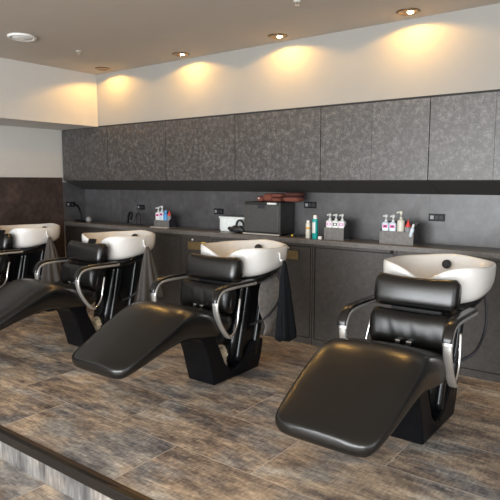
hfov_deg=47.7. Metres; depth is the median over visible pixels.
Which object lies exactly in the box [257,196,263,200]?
folded towel
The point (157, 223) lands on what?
caddy
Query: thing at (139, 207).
socket plate
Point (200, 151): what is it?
upper cabinet
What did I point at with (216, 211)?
socket plate
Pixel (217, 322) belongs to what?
chair
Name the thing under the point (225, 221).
container
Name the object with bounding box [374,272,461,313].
cushion
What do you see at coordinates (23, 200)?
wall panel
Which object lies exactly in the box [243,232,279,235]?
tray
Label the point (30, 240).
basin
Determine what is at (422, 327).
cushion
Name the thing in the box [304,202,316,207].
socket plate
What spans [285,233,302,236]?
cable tangle
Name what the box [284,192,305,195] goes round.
folded towel
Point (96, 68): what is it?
recessed light
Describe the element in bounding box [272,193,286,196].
folded towel
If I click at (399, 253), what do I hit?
base cabinet
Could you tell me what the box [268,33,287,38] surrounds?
recessed light
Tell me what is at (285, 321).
hanging cloth
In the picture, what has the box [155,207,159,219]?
pump bottle
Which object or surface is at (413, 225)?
squeeze bottle
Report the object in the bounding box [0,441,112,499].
step riser
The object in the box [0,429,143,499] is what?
trim
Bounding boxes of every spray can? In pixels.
[306,220,310,237]
[312,215,317,238]
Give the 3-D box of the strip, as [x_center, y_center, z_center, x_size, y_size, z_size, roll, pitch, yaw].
[-0.100,-0.001,5.141,1.270,0.075,0.012,5,9,37]
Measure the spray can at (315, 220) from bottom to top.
0.198 m
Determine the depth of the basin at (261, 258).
3.99 m
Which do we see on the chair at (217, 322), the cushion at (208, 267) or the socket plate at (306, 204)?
the cushion at (208, 267)
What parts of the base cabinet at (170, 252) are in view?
door, frame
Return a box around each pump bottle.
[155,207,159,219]
[159,206,164,219]
[326,213,332,227]
[332,214,338,227]
[338,214,345,227]
[382,214,389,230]
[389,215,396,230]
[397,211,404,231]
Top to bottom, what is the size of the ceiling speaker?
0.026 m
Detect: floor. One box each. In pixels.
[0,302,499,499]
[0,458,74,499]
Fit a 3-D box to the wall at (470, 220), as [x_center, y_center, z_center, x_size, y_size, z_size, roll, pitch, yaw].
[1.513,-0.326,4.318,9.020,2.680,0.100,5,9,37]
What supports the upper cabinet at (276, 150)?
attached to the wall at (470, 220)
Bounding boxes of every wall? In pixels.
[0,125,67,256]
[85,189,499,247]
[96,3,499,125]
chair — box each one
[0,223,59,313]
[0,230,155,346]
[72,239,287,384]
[275,253,495,457]
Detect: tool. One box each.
[70,202,85,221]
[126,211,142,225]
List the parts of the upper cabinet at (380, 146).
door, rail, door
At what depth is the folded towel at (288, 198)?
4.89 m
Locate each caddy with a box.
[154,215,174,227]
[324,218,348,240]
[379,221,418,245]
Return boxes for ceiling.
[0,0,499,74]
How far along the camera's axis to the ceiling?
4.15 m
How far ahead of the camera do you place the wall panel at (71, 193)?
6.79 m
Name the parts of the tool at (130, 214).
cord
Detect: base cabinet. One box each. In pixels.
[65,225,110,262]
[111,229,208,304]
[209,236,312,344]
[312,245,396,346]
[397,251,427,255]
[459,257,499,382]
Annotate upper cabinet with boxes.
[62,125,127,189]
[107,120,185,190]
[165,114,253,191]
[235,106,335,192]
[320,96,439,193]
[428,89,499,194]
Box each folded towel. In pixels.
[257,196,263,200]
[263,193,273,201]
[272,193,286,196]
[272,197,283,201]
[283,196,303,201]
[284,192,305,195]
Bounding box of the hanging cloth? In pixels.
[275,260,296,341]
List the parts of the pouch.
handle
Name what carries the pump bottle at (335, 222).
in the caddy at (342, 234)
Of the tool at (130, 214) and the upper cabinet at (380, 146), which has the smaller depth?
the upper cabinet at (380, 146)
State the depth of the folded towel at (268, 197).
5.02 m
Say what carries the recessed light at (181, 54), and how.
in the ceiling
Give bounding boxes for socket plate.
[137,204,144,209]
[214,208,223,213]
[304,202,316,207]
[428,214,444,220]
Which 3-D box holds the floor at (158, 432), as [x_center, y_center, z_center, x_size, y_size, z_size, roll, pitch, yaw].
[0.682,1.055,3.383,9.020,0.165,2.850,5,9,37]
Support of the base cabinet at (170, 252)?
on the floor at (158, 432)
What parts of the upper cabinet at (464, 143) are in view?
rail, door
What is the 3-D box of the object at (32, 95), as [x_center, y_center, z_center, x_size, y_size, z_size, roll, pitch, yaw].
[-4.176,-1.288,3.422,0.690,0.552,7.411,5,9,37]
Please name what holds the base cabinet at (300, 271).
on the floor at (158, 432)
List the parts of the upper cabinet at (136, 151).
door, rail, door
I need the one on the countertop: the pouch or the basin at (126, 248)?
the pouch
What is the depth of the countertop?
4.67 m
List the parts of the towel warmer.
door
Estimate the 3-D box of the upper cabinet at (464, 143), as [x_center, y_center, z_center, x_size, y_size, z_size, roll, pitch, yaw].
[1.711,-0.722,3.864,0.877,0.696,0.298,5,9,37]
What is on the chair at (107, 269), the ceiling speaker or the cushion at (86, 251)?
the cushion at (86, 251)
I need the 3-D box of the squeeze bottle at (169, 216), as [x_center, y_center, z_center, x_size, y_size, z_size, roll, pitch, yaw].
[-0.833,-0.323,5.840,0.044,0.167,0.044,5,9,37]
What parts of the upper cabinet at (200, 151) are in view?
door, rail, door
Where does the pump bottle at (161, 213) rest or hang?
in the caddy at (157, 223)
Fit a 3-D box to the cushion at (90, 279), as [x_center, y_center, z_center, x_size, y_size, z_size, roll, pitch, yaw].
[-1.411,0.214,4.711,0.430,0.198,0.127,5,0,37]
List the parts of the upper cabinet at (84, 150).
door, rail, door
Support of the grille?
attached to the ceiling speaker
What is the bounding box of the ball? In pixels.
[86,216,91,222]
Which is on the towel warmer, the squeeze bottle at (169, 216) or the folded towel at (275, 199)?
the folded towel at (275, 199)
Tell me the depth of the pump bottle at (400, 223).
4.28 m
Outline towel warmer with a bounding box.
[243,201,293,235]
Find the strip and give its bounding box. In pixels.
[188,241,297,259]
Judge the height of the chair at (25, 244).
0.925 m
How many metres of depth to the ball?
6.52 m
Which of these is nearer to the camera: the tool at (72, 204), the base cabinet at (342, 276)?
the base cabinet at (342, 276)
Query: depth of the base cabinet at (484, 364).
3.91 m
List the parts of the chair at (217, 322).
seat, armrest, frame, arm post, armrest, arm rod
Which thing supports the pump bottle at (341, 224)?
in the caddy at (342, 234)
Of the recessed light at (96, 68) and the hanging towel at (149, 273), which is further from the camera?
the recessed light at (96, 68)
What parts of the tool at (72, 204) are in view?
cord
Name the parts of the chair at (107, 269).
seat, armrest, arm post, armrest, arm rod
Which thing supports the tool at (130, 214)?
on the countertop
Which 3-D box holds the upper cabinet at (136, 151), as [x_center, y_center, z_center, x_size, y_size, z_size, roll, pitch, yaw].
[-1.100,-0.981,5.981,0.885,0.696,0.298,5,9,37]
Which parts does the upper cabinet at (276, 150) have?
door, rail, door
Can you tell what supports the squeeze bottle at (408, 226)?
in the caddy at (385, 237)
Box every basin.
[0,223,59,256]
[82,230,155,269]
[200,239,287,288]
[383,253,495,303]
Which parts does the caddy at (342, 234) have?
panel, panel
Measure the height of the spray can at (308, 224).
0.152 m
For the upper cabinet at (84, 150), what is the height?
0.696 m
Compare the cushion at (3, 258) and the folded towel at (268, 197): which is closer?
the folded towel at (268, 197)
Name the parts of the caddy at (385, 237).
panel, panel, panel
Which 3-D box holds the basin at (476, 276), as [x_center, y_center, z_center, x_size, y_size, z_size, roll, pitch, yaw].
[1.108,0.165,3.315,0.599,0.233,0.553,5,9,37]
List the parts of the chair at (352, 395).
arm post, armrest, seat, arm rod, frame, arm post, arm rod, armrest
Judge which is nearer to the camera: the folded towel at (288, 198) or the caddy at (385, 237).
the caddy at (385, 237)
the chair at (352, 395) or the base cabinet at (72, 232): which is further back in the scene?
the base cabinet at (72, 232)
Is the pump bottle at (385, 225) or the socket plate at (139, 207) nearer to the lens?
the pump bottle at (385, 225)
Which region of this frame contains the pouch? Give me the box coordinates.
[227,219,244,232]
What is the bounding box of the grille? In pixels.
[11,36,32,40]
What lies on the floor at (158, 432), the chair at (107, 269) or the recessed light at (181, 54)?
the chair at (107, 269)
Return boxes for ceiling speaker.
[7,33,36,41]
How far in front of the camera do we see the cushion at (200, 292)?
3.82 m
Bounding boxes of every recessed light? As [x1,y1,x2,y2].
[95,67,109,70]
[172,52,189,56]
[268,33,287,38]
[396,8,419,15]
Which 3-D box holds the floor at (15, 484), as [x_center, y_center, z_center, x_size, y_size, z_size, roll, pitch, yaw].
[-1.710,1.569,0.272,9.020,0.100,5.060,5,9,37]
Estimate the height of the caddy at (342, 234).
0.170 m
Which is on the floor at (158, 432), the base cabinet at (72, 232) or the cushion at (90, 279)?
the base cabinet at (72, 232)
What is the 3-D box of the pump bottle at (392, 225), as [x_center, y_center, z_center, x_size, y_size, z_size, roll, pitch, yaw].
[1.097,-0.164,4.338,0.054,0.215,0.061,4,8,30]
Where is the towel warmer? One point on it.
(260, 217)
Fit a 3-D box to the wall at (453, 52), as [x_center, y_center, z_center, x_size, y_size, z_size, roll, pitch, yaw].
[1.667,-1.341,3.822,8.130,0.542,0.299,5,9,37]
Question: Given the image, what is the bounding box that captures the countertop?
[64,221,499,258]
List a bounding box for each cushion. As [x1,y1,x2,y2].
[0,234,13,249]
[0,254,7,272]
[61,262,101,289]
[67,240,108,263]
[180,279,235,313]
[186,253,242,282]
[369,306,451,352]
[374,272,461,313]
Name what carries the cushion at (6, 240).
on the chair at (25, 244)
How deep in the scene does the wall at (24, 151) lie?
6.32 m
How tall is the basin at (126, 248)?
0.311 m
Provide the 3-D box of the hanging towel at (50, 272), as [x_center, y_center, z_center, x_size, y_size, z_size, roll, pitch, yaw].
[-1.998,0.100,5.713,0.159,0.469,0.290,5,9,37]
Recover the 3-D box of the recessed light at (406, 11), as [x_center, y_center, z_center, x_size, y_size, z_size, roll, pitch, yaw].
[1.070,-1.609,3.823,0.160,0.011,0.160,5,9,37]
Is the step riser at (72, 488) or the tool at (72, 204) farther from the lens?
the tool at (72, 204)
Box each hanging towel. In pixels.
[41,237,61,281]
[137,247,164,301]
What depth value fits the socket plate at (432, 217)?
4.32 m
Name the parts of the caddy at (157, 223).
panel, panel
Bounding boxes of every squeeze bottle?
[167,211,171,220]
[405,220,410,231]
[409,224,414,236]
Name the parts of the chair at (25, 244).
arm rod, armrest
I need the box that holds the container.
[219,216,243,231]
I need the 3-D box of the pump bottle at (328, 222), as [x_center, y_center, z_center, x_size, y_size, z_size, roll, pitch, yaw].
[0.659,-0.199,4.669,0.054,0.205,0.061,4,8,30]

